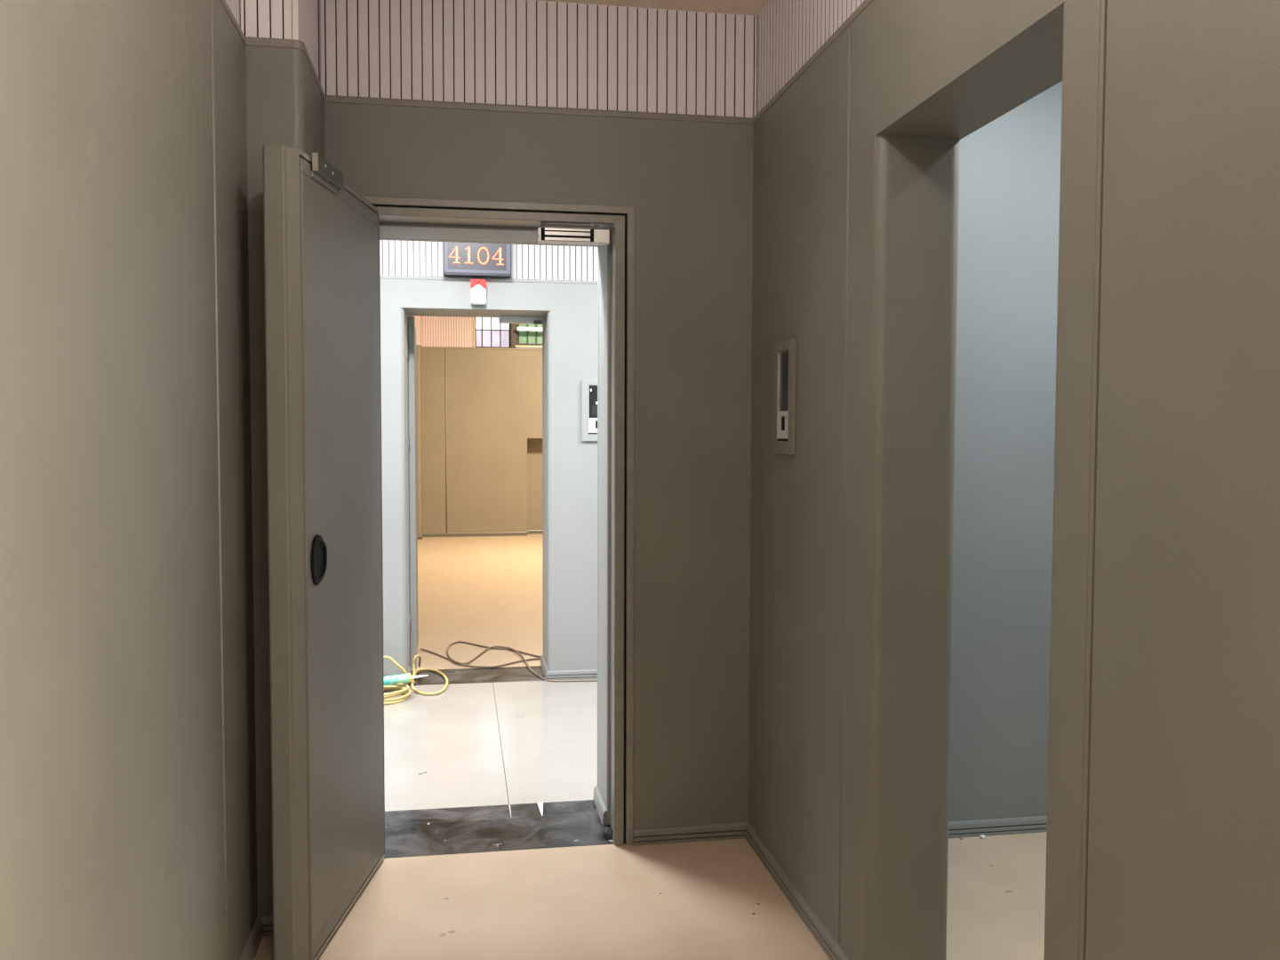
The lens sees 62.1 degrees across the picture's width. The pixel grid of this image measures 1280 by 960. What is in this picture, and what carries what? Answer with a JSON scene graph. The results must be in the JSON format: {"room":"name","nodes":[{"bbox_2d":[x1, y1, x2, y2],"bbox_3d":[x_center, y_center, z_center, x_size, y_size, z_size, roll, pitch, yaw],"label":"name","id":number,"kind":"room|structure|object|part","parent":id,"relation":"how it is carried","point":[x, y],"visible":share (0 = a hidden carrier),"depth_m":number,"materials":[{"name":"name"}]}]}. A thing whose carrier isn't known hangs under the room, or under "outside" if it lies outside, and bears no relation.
{"room":"entrance hallway","nodes":[
{"label":"entrance hallway","id":0,"kind":"room"},
{"bbox_2d":[0,0,257,959],"bbox_3d":[-0.704,-0.032,0.102,0.206,2.950,6.840,0,3,-10],"label":"wall","id":1,"kind":"structure","parent":0,"point":[128,813],"depth_m":1.85,"materials":[{"name":"grey paint"}]},
{"bbox_3d":[-0.583,-1.253,-0.187,0.011,0.352,6.344,0,3,-10],"label":"slat panel","id":2,"kind":"part","parent":1,"relation":"part of","materials":[{"name":"laminate"}]},
{"bbox_3d":[-1.078,0.062,2.802,0.034,2.508,0.433,0,3,-10],"label":"padded panel","id":3,"kind":"part","parent":1,"relation":"part of","materials":[{"name":"leather"}]},
{"bbox_2d":[240,914,272,959],"bbox_3d":[-0.527,1.413,0.190,0.169,0.056,6.820,0,3,-10],"label":"baseboard","id":4,"kind":"structure","parent":1,"relation":"attached to","point":[263,925],"depth_m":2.99,"materials":[{"name":"grey rubber"}]},
{"bbox_2d":[239,0,325,915],"bbox_3d":[-1.158,-0.179,3.232,0.357,2.950,0.509,0,3,-10],"label":"wall pier","id":5,"kind":"object","parent":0,"point":[285,97],"visible":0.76,"depth_m":2.98,"materials":[{"name":"grey paint"}]},
{"bbox_3d":[-1.040,-1.401,2.959,0.136,0.352,0.011,0,3,-10],"label":"slat panel","id":6,"kind":"part","parent":5,"relation":"part of","materials":[{"name":"laminate"}]},
{"bbox_2d":[408,315,421,535],"bbox_3d":[-3.746,-1.065,13.992,1.695,3.700,0.310,0,3,-10],"label":"wall","id":7,"kind":"structure","parent":0,"point":[417,318],"depth_m":14.00,"materials":[{"name":"paint"}]},
{"bbox_3d":[-3.744,-2.343,13.937,1.695,1.140,0.300,0,3,-10],"label":"slat panel","id":8,"kind":"part","parent":7,"relation":"part of","materials":[{"name":"white laminate"}]},
{"bbox_2d":[410,534,543,670],"bbox_3d":[-1.339,0.977,10.934,5.400,0.080,8.907,0,3,-10],"label":"floor","id":9,"kind":"structure","parent":0,"point":[483,590],"depth_m":9.14,"materials":[{"name":"plastic"}]},
{"bbox_2d":[420,640,597,681],"bbox_3d":[-0.619,1.132,6.595,1.792,0.020,0.646,2,3,35],"label":"power cable","id":10,"kind":"object","parent":9,"relation":"on","point":[449,658],"visible":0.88,"depth_m":6.69,"materials":[{"name":"brown rubber"}]},
{"bbox_2d":[420,316,542,535],"bbox_3d":[-1.970,-1.088,14.597,5.400,3.700,0.310,0,3,-10],"label":"wall","id":11,"kind":"structure","parent":0,"point":[482,407],"depth_m":14.44,"materials":[{"name":"paint"}]},
{"bbox_3d":[-2.587,-2.357,14.302,0.697,1.140,0.011,0,3,-10],"label":"slat panel","id":12,"kind":"part","parent":11,"relation":"part of","materials":[{"name":"white laminate"}]},
{"bbox_2d":[417,531,527,539],"bbox_3d":[-2.412,0.749,14.297,1.809,0.056,0.327,0,3,-10],"label":"baseboard","id":13,"kind":"structure","parent":11,"relation":"attached to","point":[503,533],"depth_m":14.47,"materials":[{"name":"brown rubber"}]},
{"bbox_3d":[-2.237,-2.135,14.378,0.018,0.690,0.054,0,3,-10],"label":"edge trim","id":14,"kind":"part","parent":11,"relation":"part of","materials":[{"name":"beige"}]},
{"bbox_2d":[474,317,511,347],"bbox_3d":[-1.995,-2.139,14.456,0.486,0.688,0.080,0,3,-10],"label":"window","id":15,"kind":"structure","parent":11,"relation":"in","point":[489,332],"depth_m":14.47,"materials":[{"name":"grey glass"}]},
{"bbox_2d":[511,323,516,348],"bbox_3d":[-1.726,-2.140,14.500,0.065,0.688,0.124,0,3,-10],"label":"window post","id":16,"kind":"object","parent":11,"relation":"attached to","point":[513,325],"visible":0.36,"depth_m":14.45,"materials":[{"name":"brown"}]},
{"bbox_2d":[515,323,542,348],"bbox_3d":[-1.135,-2.149,14.581,1.148,0.675,0.120,0,3,-10],"label":"window","id":17,"kind":"structure","parent":11,"relation":"in","point":[524,339],"depth_m":14.56,"materials":[{"name":"green glass"}]},
{"bbox_3d":[-1.136,-1.823,14.597,1.148,0.023,0.120,0,3,-10],"label":"sill","id":18,"kind":"part","parent":17,"relation":"part of","materials":[{"name":"beige"}]},
{"bbox_2d":[517,327,542,330],"bbox_3d":[-1.112,-2.047,14.500,1.120,0.043,0.146,0,3,-10],"label":"lamp","id":19,"kind":"object","parent":17,"relation":"attached to","point":[518,328],"visible":0.45,"depth_m":14.37,"materials":[{"name":"white plastic"}]},
{"bbox_2d":[527,529,542,534],"bbox_3d":[-0.511,0.720,15.019,2.200,0.056,0.017,0,3,-10],"label":"baseboard","id":20,"kind":"structure","parent":11,"relation":"attached to","point":[529,532],"depth_m":14.85,"materials":[{"name":"beige plastic"}]},
{"bbox_2d":[379,240,597,676],"bbox_3d":[-1.055,-0.718,6.207,8.000,3.750,0.434,0,3,-10],"label":"wall","id":21,"kind":"structure","parent":0,"point":[557,284],"depth_m":6.10,"materials":[{"name":"grey paint"}]},
{"bbox_3d":[-3.178,0.102,5.888,3.697,2.130,0.431,0,3,-10],"label":"padded panel","id":22,"kind":"part","parent":21,"relation":"part of","materials":[{"name":"leather"}]},
{"bbox_2d":[388,666,411,686],"bbox_3d":[-3.157,1.142,5.841,3.712,0.056,0.266,0,3,-10],"label":"baseboard","id":23,"kind":"structure","parent":21,"relation":"attached to","point":[409,668],"depth_m":6.06,"materials":[{"name":"grey plastic"}]},
{"bbox_2d":[406,315,418,668],"bbox_3d":[-1.439,0.069,6.679,0.081,2.130,1.030,0,3,-10],"label":"door","id":24,"kind":"structure","parent":21,"relation":"in","point":[411,344],"depth_m":6.42,"materials":[{"name":"metal"}]},
{"bbox_2d":[443,241,511,278],"bbox_3d":[-0.911,-1.246,5.957,0.373,0.212,0.076,0,3,-10],"label":"led sign","id":25,"kind":"object","parent":21,"relation":"attached to","point":[460,260],"visible":0.88,"depth_m":5.92,"materials":[{"name":"black plastic"}]},
{"bbox_2d":[470,279,486,305],"bbox_3d":[-0.908,-1.053,5.975,0.086,0.141,0.050,0,3,-10],"label":"fire alarm","id":26,"kind":"object","parent":21,"relation":"attached to","point":[477,286],"visible":1,"depth_m":5.96,"materials":[{"name":"white plastic"}]},
{"bbox_3d":[-0.907,-0.986,5.984,0.076,0.007,0.036,0,3,-10],"label":"plate","id":27,"kind":"part","parent":26,"relation":"part of","materials":[{"name":"grey metal"}]},
{"bbox_3d":[-0.823,-1.477,6.013,4.800,0.675,0.011,0,3,-10],"label":"slat panel","id":28,"kind":"part","parent":21,"relation":"part of","materials":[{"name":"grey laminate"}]},
{"bbox_3d":[-1.054,-1.052,6.193,8.000,0.158,0.431,0,3,-10],"label":"padded panel","id":29,"kind":"part","parent":21,"relation":"part of","materials":[{"name":"leather"}]},
{"bbox_2d":[498,316,543,324],"bbox_3d":[-0.715,-0.960,6.400,0.264,0.044,0.046,0,3,-10],"label":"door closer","id":30,"kind":"object","parent":21,"relation":"attached to","point":[533,320],"visible":1,"depth_m":6.38,"materials":[{"name":"grey metal"}]},
{"bbox_2d":[540,655,597,680],"bbox_3d":[1.151,1.115,6.672,3.514,0.056,0.466,0,3,-10],"label":"baseboard","id":31,"kind":"structure","parent":21,"relation":"attached to","point":[584,674],"depth_m":6.18,"materials":[{"name":"grey plastic"}]},
{"bbox_3d":[1.162,0.079,6.622,3.499,2.130,0.431,0,3,-10],"label":"padded panel","id":32,"kind":"part","parent":21,"relation":"part of","materials":[{"name":"leather"}]},
{"bbox_2d":[581,379,597,440],"bbox_3d":[-0.241,-0.400,6.136,0.190,0.352,0.014,0,3,-10],"label":"terminal","id":33,"kind":"object","parent":21,"relation":"attached to","point":[588,388],"visible":0.43,"depth_m":6.12,"materials":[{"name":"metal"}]},
{"bbox_3d":[-0.241,-0.315,6.140,0.110,0.086,0.007,0,3,-10],"label":"reader panel","id":34,"kind":"part","parent":33,"relation":"part of","materials":[{"name":"white plastic"}]},
{"bbox_2d":[384,680,597,811],"bbox_3d":[-0.855,1.251,5.090,8.000,0.081,2.023,0,3,-10],"label":"floor","id":35,"kind":"structure","parent":0,"point":[477,744],"depth_m":4.90,"materials":[{"name":"white tile"}]},
{"bbox_2d":[383,654,447,704],"bbox_3d":[-1.290,1.075,5.973,0.470,0.191,0.787,2,3,28],"label":"hose","id":36,"kind":"object","parent":35,"relation":"on","point":[400,690],"visible":0.57,"depth_m":5.86,"materials":[{"name":"yellow rubber"}]},
{"bbox_2d":[384,672,428,685],"bbox_3d":[-1.308,1.090,5.816,0.295,0.063,0.048,0,3,-14],"label":"tube","id":37,"kind":"object","parent":36,"relation":"on","point":[404,677],"visible":0.84,"depth_m":5.80,"materials":[{"name":"teal plastic"}]},
{"bbox_2d":[409,665,545,685],"bbox_3d":[-0.960,1.185,6.291,0.815,0.060,0.384,0,3,-10],"label":"threshold","id":38,"kind":"object","parent":35,"relation":"on","point":[509,674],"visible":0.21,"depth_m":6.28,"materials":[{"name":"black stone"}]},
{"bbox_2d":[319,0,758,828],"bbox_3d":[-0.643,-0.219,3.791,8.000,2.980,0.469,0,3,-10],"label":"wall","id":39,"kind":"structure","parent":0,"point":[652,111],"depth_m":3.66,"materials":[{"name":"grey paint"}]},
{"bbox_2d":[262,144,384,959],"bbox_3d":[-0.900,0.205,3.150,0.108,2.170,0.804,0,3,1],"label":"door","id":40,"kind":"structure","parent":39,"relation":"in","point":[322,259],"depth_m":2.92,"materials":[{"name":"metal"}]},
{"bbox_3d":[-0.860,-0.842,2.815,0.015,0.046,0.002,0,3,1],"label":"plate","id":41,"kind":"part","parent":40,"relation":"part of","materials":[{"name":"silver metal"}]},
{"bbox_3d":[-0.872,0.215,2.891,0.008,0.138,0.125,0,3,1],"label":"pull handle","id":42,"kind":"part","parent":40,"relation":"part of","materials":[{"name":"black plastic"}]},
{"bbox_3d":[-0.857,-0.847,2.929,0.014,0.046,0.227,0,3,1],"label":"armature plate","id":43,"kind":"part","parent":40,"relation":"part of","materials":[{"name":"grey metal"}]},
{"bbox_3d":[-0.873,0.207,3.171,0.011,2.044,0.735,0,3,1],"label":"panel","id":44,"kind":"part","parent":40,"relation":"part of","materials":[{"name":"metal"}]},
{"bbox_2d":[361,196,634,845],"bbox_3d":[-0.505,0.171,3.689,0.951,2.210,0.194,0,3,-10],"label":"door frame","id":45,"kind":"structure","parent":39,"relation":"attached to","point":[620,220],"depth_m":3.66,"materials":[{"name":"paint"}]},
{"bbox_3d":[-0.317,-1.428,3.576,1.461,0.352,0.011,0,3,-10],"label":"slat panel","id":46,"kind":"part","parent":39,"relation":"part of","materials":[{"name":"laminate"}]},
{"bbox_2d":[536,223,608,245],"bbox_3d":[-0.228,-0.840,3.636,0.243,0.062,0.044,0,3,-10],"label":"lock","id":47,"kind":"object","parent":39,"relation":"attached to","point":[559,234],"visible":1,"depth_m":3.62,"materials":[{"name":"grey metal"}]},
{"bbox_3d":[-0.152,1.234,4.040,0.017,0.056,0.278,0,3,-10],"label":"reveal skirting","id":48,"kind":"part","parent":39,"relation":"part of","materials":[{"name":"grey rubber"}]},
{"bbox_2d":[525,0,768,17],"bbox_3d":[1.314,-1.476,0.280,4.500,0.060,7.050,0,3,-10],"label":"ceiling","id":49,"kind":"structure","parent":0,"point":[744,7],"depth_m":3.59,"materials":[{"name":"paint"}]},
{"bbox_2d":[253,832,1046,959],"bbox_3d":[1.308,1.476,0.409,4.500,0.081,7.032,0,3,-10],"label":"floor","id":50,"kind":"structure","parent":0,"point":[707,900],"depth_m":3.24,"materials":[{"name":"plastic"}]},
{"bbox_2d":[384,800,613,858],"bbox_3d":[-0.542,1.298,3.887,0.875,0.061,0.454,0,3,-10],"label":"threshold","id":51,"kind":"object","parent":50,"relation":"on","point":[456,830],"visible":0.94,"depth_m":3.87,"materials":[{"name":"black stone"}]},
{"bbox_2d":[948,80,1062,821],"bbox_3d":[1.780,-0.204,3.935,2.374,2.950,0.164,0,3,-10],"label":"wall","id":52,"kind":"structure","parent":0,"point":[1010,166],"depth_m":3.78,"materials":[{"name":"grey paint"}]},
{"bbox_2d":[948,815,1047,838],"bbox_3d":[1.695,1.246,3.898,2.169,0.056,0.017,0,3,-10],"label":"baseboard","id":53,"kind":"structure","parent":52,"relation":"attached to","point":[1033,824],"depth_m":3.82,"materials":[{"name":"grey plastic"}]},
{"bbox_2d":[748,0,1279,959],"bbox_3d":[1.063,-0.042,0.417,0.225,2.950,6.870,0,3,-10],"label":"wall","id":54,"kind":"structure","parent":0,"point":[1163,828],"depth_m":1.81,"materials":[{"name":"grey paint"}]},
{"bbox_2d":[633,821,849,959],"bbox_3d":[0.274,1.274,3.225,0.418,0.056,1.101,0,3,-10],"label":"baseboard","id":55,"kind":"structure","parent":54,"relation":"attached to","point":[733,830],"depth_m":3.66,"materials":[{"name":"grey plastic"}]},
{"bbox_2d":[773,338,796,455],"bbox_3d":[0.452,-0.257,3.324,0.014,0.352,0.190,0,3,-10],"label":"terminal","id":56,"kind":"object","parent":54,"relation":"attached to","point":[785,352],"visible":1,"depth_m":3.31,"materials":[{"name":"metal"}]},
{"bbox_3d":[0.451,-0.172,3.328,0.007,0.086,0.110,0,3,-10],"label":"reader panel","id":57,"kind":"part","parent":56,"relation":"part of","materials":[{"name":"white plastic"}]},
{"bbox_3d":[0.574,0.042,3.318,0.222,2.508,0.939,0,3,-10],"label":"padded panel","id":58,"kind":"part","parent":54,"relation":"part of","materials":[{"name":"leather"}]},
{"bbox_3d":[0.983,-1.273,0.326,0.011,0.352,6.832,0,3,-10],"label":"slat panel","id":59,"kind":"part","parent":54,"relation":"part of","materials":[{"name":"laminate"}]},
{"bbox_3d":[0.670,0.237,2.758,0.222,2.174,0.206,0,3,-10],"label":"padded panel","id":60,"kind":"part","parent":54,"relation":"part of","materials":[{"name":"leather"}]},
{"bbox_3d":[0.749,-0.995,2.252,0.222,0.335,1.115,0,3,-10],"label":"padded panel","id":61,"kind":"part","parent":54,"relation":"part of","materials":[{"name":"fabric"}]},
{"bbox_3d":[0.828,0.281,1.823,0.222,2.174,0.126,0,3,-10],"label":"padded panel","id":62,"kind":"part","parent":54,"relation":"part of","materials":[{"name":"leather"}]},
{"bbox_3d":[1.240,0.228,-0.610,0.222,2.508,4.764,0,3,-10],"label":"padded panel","id":63,"kind":"part","parent":54,"relation":"part of","materials":[{"name":"leather"}]}
]}

